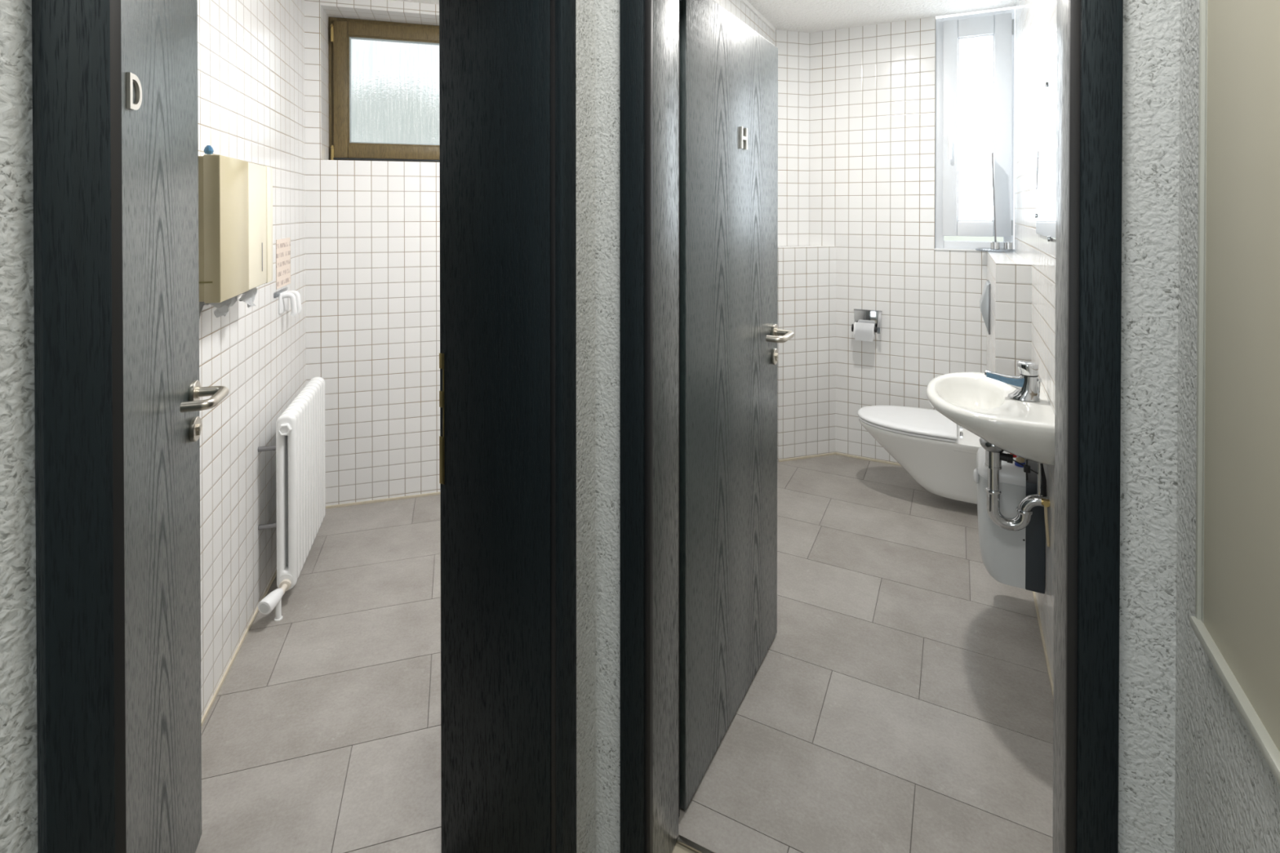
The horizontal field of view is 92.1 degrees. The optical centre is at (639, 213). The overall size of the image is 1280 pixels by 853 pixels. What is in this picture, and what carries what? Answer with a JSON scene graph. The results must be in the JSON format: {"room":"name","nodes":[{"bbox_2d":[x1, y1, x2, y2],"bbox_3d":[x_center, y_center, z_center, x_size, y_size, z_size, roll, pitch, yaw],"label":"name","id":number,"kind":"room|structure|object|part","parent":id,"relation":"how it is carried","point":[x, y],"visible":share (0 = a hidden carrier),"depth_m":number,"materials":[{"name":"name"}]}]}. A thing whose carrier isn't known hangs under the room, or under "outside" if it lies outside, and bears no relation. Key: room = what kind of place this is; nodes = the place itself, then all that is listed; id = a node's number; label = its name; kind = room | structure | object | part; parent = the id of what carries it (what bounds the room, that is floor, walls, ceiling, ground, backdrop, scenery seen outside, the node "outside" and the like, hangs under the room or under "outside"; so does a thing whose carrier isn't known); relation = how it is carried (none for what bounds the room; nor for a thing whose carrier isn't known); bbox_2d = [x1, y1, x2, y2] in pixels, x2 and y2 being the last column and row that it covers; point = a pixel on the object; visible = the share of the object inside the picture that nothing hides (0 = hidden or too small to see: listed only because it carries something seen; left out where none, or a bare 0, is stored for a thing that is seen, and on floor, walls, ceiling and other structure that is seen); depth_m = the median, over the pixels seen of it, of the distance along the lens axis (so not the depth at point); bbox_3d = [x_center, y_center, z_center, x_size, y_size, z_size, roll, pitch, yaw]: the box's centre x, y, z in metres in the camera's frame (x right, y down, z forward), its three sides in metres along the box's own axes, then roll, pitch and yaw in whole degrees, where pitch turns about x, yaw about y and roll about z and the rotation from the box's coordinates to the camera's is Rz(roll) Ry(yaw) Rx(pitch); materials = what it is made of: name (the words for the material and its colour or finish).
{"room":"hallway","nodes":[
{"label":"hallway","id":0,"kind":"room"},
{"bbox_2d":[197,0,306,719],"bbox_3d":[-1.306,0.197,1.736,0.120,2.500,2.545,0,0,-17],"label":"wall","id":1,"kind":"structure","parent":0,"point":[251,71],"depth_m":2.14,"materials":[{"name":"white tile"}]},
{"bbox_2d":[198,145,272,303],"bbox_3d":[-1.203,0.020,1.807,0.118,0.415,0.517,0,0,-17],"label":"dispenser","id":2,"kind":"object","parent":1,"relation":"attached to","point":[235,196],"visible":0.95,"depth_m":1.67,"materials":[{"name":"beige plastic"}]},
{"bbox_3d":[-1.176,-0.168,1.681,0.024,0.037,0.023,0,0,-17],"label":"lock knob","id":3,"kind":"part","parent":2,"relation":"part of","materials":[{"name":"blue plastic"}]},
{"bbox_2d":[199,287,257,318],"bbox_3d":[-1.198,0.257,1.766,0.024,0.084,0.377,0,0,-8],"label":"paper towel","id":4,"kind":"object","parent":2,"relation":"in","point":[248,297],"visible":0.34,"depth_m":1.79,"materials":[{"name":"white paper"}]},
{"bbox_2d":[201,569,276,725],"bbox_3d":[-1.256,1.441,1.797,0.006,0.010,2.475,0,0,-17],"label":"baseboard","id":5,"kind":"structure","parent":1,"relation":"attached to","point":[221,682],"depth_m":1.99,"materials":[{"name":"beige tile"}]},
{"bbox_2d":[273,287,287,297],"bbox_3d":[-1.479,0.325,2.541,0.006,0.022,0.190,0,0,-16],"label":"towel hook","id":6,"kind":"object","parent":1,"relation":"attached to","point":[275,294],"visible":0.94,"depth_m":2.51,"materials":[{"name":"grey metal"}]},
{"bbox_2d":[275,237,290,288],"bbox_3d":[-1.496,0.206,2.590,0.002,0.200,0.215,0,0,-17],"label":"notice","id":7,"kind":"object","parent":1,"relation":"attached to","point":[282,246],"visible":1,"depth_m":2.58,"materials":[{"name":"white paper"}]},
{"bbox_2d":[278,289,302,316],"bbox_3d":[-1.464,0.377,2.587,0.062,0.102,0.130,0,0,-17],"label":"towel","id":8,"kind":"object","parent":1,"relation":"attached to","point":[294,295],"visible":1,"depth_m":2.55,"materials":[{"name":"white fabric"}]},
{"bbox_3d":[-1.490,0.368,2.579,0.008,0.085,0.130,0,0,-17],"label":"plate","id":9,"kind":"part","parent":8,"relation":"part of","materials":[{"name":"white plastic"}]},
{"bbox_2d":[257,377,325,622],"bbox_3d":[-1.387,1.089,2.450,0.128,0.706,0.683,0,0,-17],"label":"radiator","id":10,"kind":"object","parent":1,"relation":"attached to","point":[300,447],"visible":1,"depth_m":2.31,"materials":[{"name":"white metal"}]},
{"bbox_2d":[0,0,595,852],"bbox_3d":[-1.071,0.231,-0.174,0.318,2.460,3.905,0,0,27],"label":"wall","id":11,"kind":"structure","parent":0,"point":[18,626],"depth_m":0.53,"materials":[{"name":"white paint"}]},
{"bbox_2d":[120,0,229,852],"bbox_3d":[-0.907,0.444,1.077,0.163,2.000,0.728,0,0,-18],"label":"door","id":12,"kind":"structure","parent":11,"relation":"in","point":[162,390],"depth_m":1.22,"materials":[{"name":"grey wood"}]},
{"bbox_3d":[-0.944,0.402,1.342,0.066,0.021,0.133,0,0,-19],"label":"handle","id":13,"kind":"part","parent":12,"relation":"part of","materials":[{"name":"metal"}]},
{"bbox_2d":[31,0,576,852],"bbox_3d":[-0.466,0.398,0.972,0.328,2.110,0.829,0,0,27],"label":"door frame","id":14,"kind":"structure","parent":11,"relation":"attached to","point":[508,68],"depth_m":1.24,"materials":[{"name":"black wood"}]},
{"bbox_3d":[-0.507,0.401,0.555,0.018,2.110,0.050,0,0,27],"label":"casing","id":15,"kind":"part","parent":14,"relation":"part of","materials":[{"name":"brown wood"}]},
{"bbox_3d":[-0.439,0.455,1.367,0.014,0.290,0.002,0,0,27],"label":"strike plate","id":16,"kind":"part","parent":14,"relation":"part of","materials":[{"name":"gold metal"}]},
{"bbox_3d":[-0.150,0.396,1.246,0.018,2.110,0.052,0,0,27],"label":"casing","id":17,"kind":"part","parent":14,"relation":"part of","materials":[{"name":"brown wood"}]},
{"bbox_2d":[304,0,809,506],"bbox_3d":[-0.336,0.172,3.495,2.743,2.523,0.326,0,0,-17],"label":"wall","id":18,"kind":"structure","parent":0,"point":[372,228],"depth_m":3.07,"materials":[{"name":"white tile"}]},
{"bbox_2d":[325,492,440,508],"bbox_3d":[-0.461,1.429,3.322,2.400,0.010,0.006,0,0,-17],"label":"baseboard","id":19,"kind":"structure","parent":18,"relation":"attached to","point":[434,493],"depth_m":3.07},
{"bbox_2d":[328,17,439,162],"bbox_3d":[-1.208,-0.636,3.307,0.831,0.752,0.099,0,0,-17],"label":"window","id":20,"kind":"structure","parent":18,"relation":"in","point":[384,76],"depth_m":3.24,"materials":[{"name":"brown wood"}]},
{"bbox_3d":[-1.196,-0.283,3.271,0.781,0.008,0.016,0,0,-17],"label":"drip rail","id":21,"kind":"part","parent":20,"relation":"part of","materials":[{"name":"metal"}]},
{"bbox_3d":[-1.204,-0.641,3.295,0.625,0.540,0.004,0,0,-17],"label":"pane","id":22,"kind":"part","parent":20,"relation":"part of","materials":[{"name":"white glass"}]},
{"bbox_2d":[195,454,1053,852],"bbox_3d":[-0.618,1.513,0.940,3.641,0.120,6.484,0,0,27],"label":"floor","id":23,"kind":"structure","parent":0,"point":[900,700],"depth_m":1.82,"materials":[{"name":"grey tile"}]},
{"bbox_2d":[676,835,714,852],"bbox_3d":[0.410,1.448,1.261,0.725,0.006,0.014,0,0,27],"label":"threshold","id":24,"kind":"object","parent":23,"relation":"on","point":[681,839],"visible":1,"depth_m":1.41,"materials":[{"name":"metal"}]},
{"bbox_2d":[393,0,1017,32],"bbox_3d":[-0.258,-1.119,2.254,3.057,0.123,3.784,0,0,27],"label":"ceiling","id":25,"kind":"structure","parent":0,"point":[797,15],"depth_m":3.30,"materials":[{"name":"white paint"}]},
{"bbox_2d":[714,0,774,44],"bbox_3d":[0.245,0.179,2.646,0.050,2.523,2.315,0,0,27],"label":"wall","id":26,"kind":"structure","parent":0,"point":[737,8],"depth_m":3.18,"materials":[{"name":"white tile"}]},
{"bbox_2d":[777,245,835,462],"bbox_3d":[0.966,0.814,3.661,0.380,1.237,0.106,0,0,-17],"label":"ledge","id":27,"kind":"object","parent":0,"point":[806,274],"visible":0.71,"depth_m":3.61,"materials":[{"name":"white tile"}]},
{"bbox_2d":[778,452,835,462],"bbox_3d":[0.982,1.427,3.612,0.380,0.010,0.006,0,0,-17],"label":"baseboard","id":28,"kind":"structure","parent":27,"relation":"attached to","point":[833,453],"depth_m":3.61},
{"bbox_2d":[595,0,1180,852],"bbox_3d":[0.428,0.221,1.171,1.112,2.460,0.140,0,0,27],"label":"wall","id":29,"kind":"structure","parent":0,"point":[1151,28],"depth_m":0.93,"materials":[{"name":"white paint"}]},
{"bbox_2d":[680,0,794,809],"bbox_3d":[0.282,0.439,1.792,0.161,2.000,0.731,0,0,30],"label":"door","id":30,"kind":"structure","parent":29,"relation":"in","point":[729,331],"depth_m":1.68,"materials":[{"name":"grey wood"}]},
{"bbox_3d":[0.455,0.397,1.997,0.066,0.021,0.133,0,0,30],"label":"handle","id":31,"kind":"part","parent":30,"relation":"part of","materials":[{"name":"metal"}]},
{"bbox_2d":[619,0,1123,852],"bbox_3d":[0.377,0.396,1.215,0.878,2.110,0.205,0,0,27],"label":"door frame","id":32,"kind":"structure","parent":29,"relation":"attached to","point":[1090,46],"depth_m":1.05,"materials":[{"name":"black wood"}]},
{"bbox_3d":[-0.014,0.395,1.312,0.058,2.110,0.018,0,0,27],"label":"casing","id":33,"kind":"part","parent":32,"relation":"part of","materials":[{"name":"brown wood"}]},
{"bbox_3d":[0.701,0.398,0.943,0.052,2.110,0.018,0,0,27],"label":"casing","id":34,"kind":"part","parent":32,"relation":"part of","materials":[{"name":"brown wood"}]},
{"bbox_2d":[808,16,986,463],"bbox_3d":[1.554,0.172,3.598,1.062,2.523,0.250,0,0,27],"label":"wall","id":35,"kind":"structure","parent":0,"point":[873,86],"depth_m":3.53,"materials":[{"name":"white tile"}]},
{"bbox_2d":[851,308,882,333],"bbox_3d":[1.304,0.621,3.547,0.157,0.124,0.077,0,0,27],"label":"paper holder","id":36,"kind":"object","parent":35,"relation":"attached to","point":[865,316],"visible":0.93,"depth_m":3.57,"materials":[{"name":"silver metal"}]},
{"bbox_2d":[853,322,875,342],"bbox_3d":[1.288,0.675,3.536,0.107,0.094,0.094,0,0,27],"label":"toilet roll","id":37,"kind":"object","parent":36,"relation":"on","point":[863,331],"visible":0.98,"depth_m":3.50,"materials":[{"name":"white paper"}]},
{"bbox_3d":[1.321,0.617,3.576,0.150,0.113,0.008,0,0,27],"label":"plate","id":38,"kind":"part","parent":36,"relation":"part of","materials":[{"name":"silver metal"}]},
{"bbox_3d":[1.365,0.622,3.517,0.016,0.120,0.075,0,0,27],"label":"arm","id":39,"kind":"part","parent":36,"relation":"part of","materials":[{"name":"grey metal"}]},
{"bbox_2d":[835,452,901,466],"bbox_3d":[1.509,1.428,3.487,0.781,0.010,0.006,0,0,27],"label":"baseboard","id":40,"kind":"structure","parent":35,"relation":"attached to","point":[838,454],"depth_m":3.58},
{"bbox_2d":[933,248,978,251],"bbox_3d":[1.749,0.199,3.370,0.255,0.008,0.039,0,0,27],"label":"sill","id":41,"kind":"structure","parent":35,"relation":"attached to","point":[940,249],"depth_m":3.36,"materials":[{"name":"white plastic"}]},
{"bbox_2d":[934,8,1014,249],"bbox_3d":[1.812,-0.444,3.348,0.378,1.283,0.122,0,0,27],"label":"window","id":42,"kind":"structure","parent":35,"relation":"in","point":[975,53],"depth_m":3.35,"materials":[{"name":"white plastic"}]},
{"bbox_3d":[1.694,-0.365,3.368,0.022,0.140,0.048,0,0,27],"label":"handle","id":43,"kind":"part","parent":42,"relation":"part of","materials":[{"name":"white plastic"}]},
{"bbox_3d":[1.826,-0.459,3.357,0.163,0.996,0.004,0,0,27],"label":"pane","id":44,"kind":"part","parent":42,"relation":"part of","materials":[{"name":"white glass"}]},
{"bbox_2d":[986,251,1031,375],"bbox_3d":[1.712,0.820,2.889,0.125,1.237,0.875,0,0,27],"label":"wall","id":45,"kind":"structure","parent":0,"point":[1009,275],"depth_m":2.51,"materials":[{"name":"white tile"}]},
{"bbox_2d":[857,404,982,504],"bbox_3d":[1.423,1.211,3.129,0.607,0.348,0.386,0,0,27],"label":"toilet","id":46,"kind":"object","parent":45,"relation":"attached to","point":[938,453],"visible":0.81,"depth_m":3.00,"materials":[{"name":"white ceramic"}]},
{"bbox_3d":[1.361,1.068,3.160,0.457,0.012,0.376,0,0,27],"label":"seat","id":47,"kind":"part","parent":46,"relation":"part of","materials":[{"name":"white plastic"}]},
{"bbox_3d":[1.362,1.048,3.159,0.470,0.022,0.386,0,0,27],"label":"lid","id":48,"kind":"part","parent":46,"relation":"part of","materials":[{"name":"white plastic"}]},
{"bbox_2d":[979,280,990,334],"bbox_3d":[1.686,0.455,3.016,0.040,0.243,0.172,0,0,27],"label":"flush plate","id":49,"kind":"object","parent":45,"relation":"attached to","point":[984,301],"visible":1,"depth_m":2.94,"materials":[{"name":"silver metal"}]},
{"bbox_2d":[975,247,1015,252],"bbox_3d":[1.841,0.189,3.198,0.180,0.012,0.180,0,0,27],"label":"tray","id":50,"kind":"object","parent":45,"relation":"on","point":[980,249],"visible":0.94,"depth_m":3.22,"materials":[{"name":"silver metal"}]},
{"bbox_2d":[990,241,999,248],"bbox_3d":[1.821,0.164,3.163,0.042,0.038,0.042,0,0,27],"label":"cup","id":51,"kind":"object","parent":50,"relation":"on","point":[993,245],"visible":1,"depth_m":3.15,"materials":[{"name":"silver metal"}]},
{"bbox_2d":[990,152,996,241],"bbox_3d":[1.843,-0.083,3.216,0.025,0.460,0.114,0,0,27],"label":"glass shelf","id":52,"kind":"object","parent":51,"relation":"on","point":[991,154],"visible":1,"depth_m":3.17,"materials":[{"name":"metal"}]},
{"bbox_2d":[1003,241,1013,249],"bbox_3d":[1.877,0.164,3.146,0.042,0.038,0.042,0,0,27],"label":"cup","id":53,"kind":"object","parent":50,"relation":"on","point":[1006,245],"visible":1,"depth_m":3.13,"materials":[{"name":"silver metal"}]},
{"bbox_2d":[1013,0,1279,852],"bbox_3d":[0.567,0.196,0.375,0.140,2.523,6.384,0,0,27],"label":"wall","id":54,"kind":"structure","parent":0,"point":[1227,794],"depth_m":0.87,"materials":[{"name":"white paint"}]},
{"bbox_2d":[925,372,1054,465],"bbox_3d":[1.178,0.697,2.110,0.361,0.174,0.596,0,0,27],"label":"washbasin","id":55,"kind":"object","parent":54,"relation":"attached to","point":[981,405],"visible":0.87,"depth_m":1.92,"materials":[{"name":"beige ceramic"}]},
{"bbox_2d":[984,360,1041,401],"bbox_3d":[1.240,0.551,2.054,0.163,0.120,0.064,0,0,27],"label":"faucet","id":56,"kind":"object","parent":55,"relation":"on","point":[1025,384],"visible":1,"depth_m":2.02,"materials":[{"name":"silver metal"}]},
{"bbox_3d":[1.223,0.564,2.062,0.124,0.064,0.040,0,0,27],"label":"spout","id":57,"kind":"part","parent":56,"relation":"part of","materials":[{"name":"silver metal"}]},
{"bbox_3d":[1.278,0.510,2.034,0.062,0.038,0.056,0,0,27],"label":"lever","id":58,"kind":"part","parent":56,"relation":"part of","materials":[{"name":"silver metal"}]},
{"bbox_3d":[1.306,0.570,2.015,0.012,0.058,0.012,0,0,27],"label":"plug rod","id":59,"kind":"part","parent":56,"relation":"part of","materials":[{"name":"silver metal"}]},
{"bbox_2d":[978,437,1048,531],"bbox_3d":[1.228,0.899,2.031,0.196,0.294,0.084,0,0,27],"label":"trap","id":60,"kind":"object","parent":55,"relation":"attached to","point":[994,455],"visible":0.91,"depth_m":2.03,"materials":[{"name":"grey metal"}]},
{"bbox_3d":[1.256,0.825,2.016,0.077,0.090,0.004,0,0,27],"label":"popup rod","id":61,"kind":"part","parent":60,"relation":"part of","materials":[{"name":"metal"}]},
{"bbox_2d":[973,446,1044,594],"bbox_3d":[1.313,1.065,2.213,0.210,0.400,0.267,0,0,27],"label":"waste bin","id":62,"kind":"object","parent":54,"relation":"attached to","point":[1016,558],"visible":0.76,"depth_m":2.09,"materials":[{"name":"grey plastic"}]},
{"bbox_3d":[1.295,0.892,2.222,0.141,0.052,0.265,0,0,27],"label":"bin lid","id":63,"kind":"part","parent":62,"relation":"part of","materials":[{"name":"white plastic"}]},
{"bbox_2d":[1009,453,1026,467],"bbox_3d":[1.299,0.841,2.120,0.048,0.050,0.036,0,0,27],"label":"bottle","id":64,"kind":"object","parent":62,"relation":"on","point":[1018,459],"visible":0.54,"depth_m":2.11,"materials":[{"name":"plastic"}]},
{"bbox_2d":[1015,457,1024,462],"bbox_3d":[1.306,0.835,2.118,0.026,0.038,0.026,0,0,27],"label":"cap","id":65,"kind":"object","parent":64,"relation":"on","point":[1020,460],"depth_m":2.11,"materials":[{"name":"plastic"}]},
{"bbox_2d":[1036,462,1049,546],"bbox_3d":[1.302,0.908,1.997,0.035,0.295,0.090,0,0,27],"label":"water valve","id":66,"kind":"object","parent":54,"relation":"attached to","point":[1045,502],"visible":0.75,"depth_m":2.00,"materials":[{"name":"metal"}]},
{"bbox_2d":[1032,591,1053,696],"bbox_3d":[1.198,1.441,1.767,0.006,0.010,1.599,0,0,27],"label":"baseboard","id":67,"kind":"structure","parent":54,"relation":"attached to","point":[1033,593],"depth_m":2.05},
{"bbox_2d":[1035,70,1056,241],"bbox_3d":[1.312,-0.169,1.982,0.012,0.512,0.629,0,0,27],"label":"mirror","id":68,"kind":"object","parent":54,"relation":"attached to","point":[1046,179],"visible":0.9,"depth_m":1.99,"materials":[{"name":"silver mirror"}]},
{"bbox_2d":[1190,0,1279,785],"bbox_3d":[0.548,-0.222,0.459,0.022,1.504,0.722,0,0,27],"label":"wall panel","id":69,"kind":"object","parent":54,"relation":"attached to","point":[1236,621],"visible":1,"depth_m":0.68,"materials":[{"name":"beige paint"}]},
{"label":"outside","id":70,"kind":"structure","parent":0,"visible":0},
{"bbox_3d":[-4.012,1.552,11.033,28.000,0.250,15.200,0,0,-17],"label":"ground","id":71,"kind":"structure","parent":70,"visible":0},
{"bbox_2d":[943,235,1003,241],"bbox_3d":[-2.390,0.315,7.333,17.000,2.380,0.201,0,0,-17],"label":"wall","id":72,"kind":"structure","parent":71,"relation":"on","point":[957,237],"depth_m":9.46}
]}

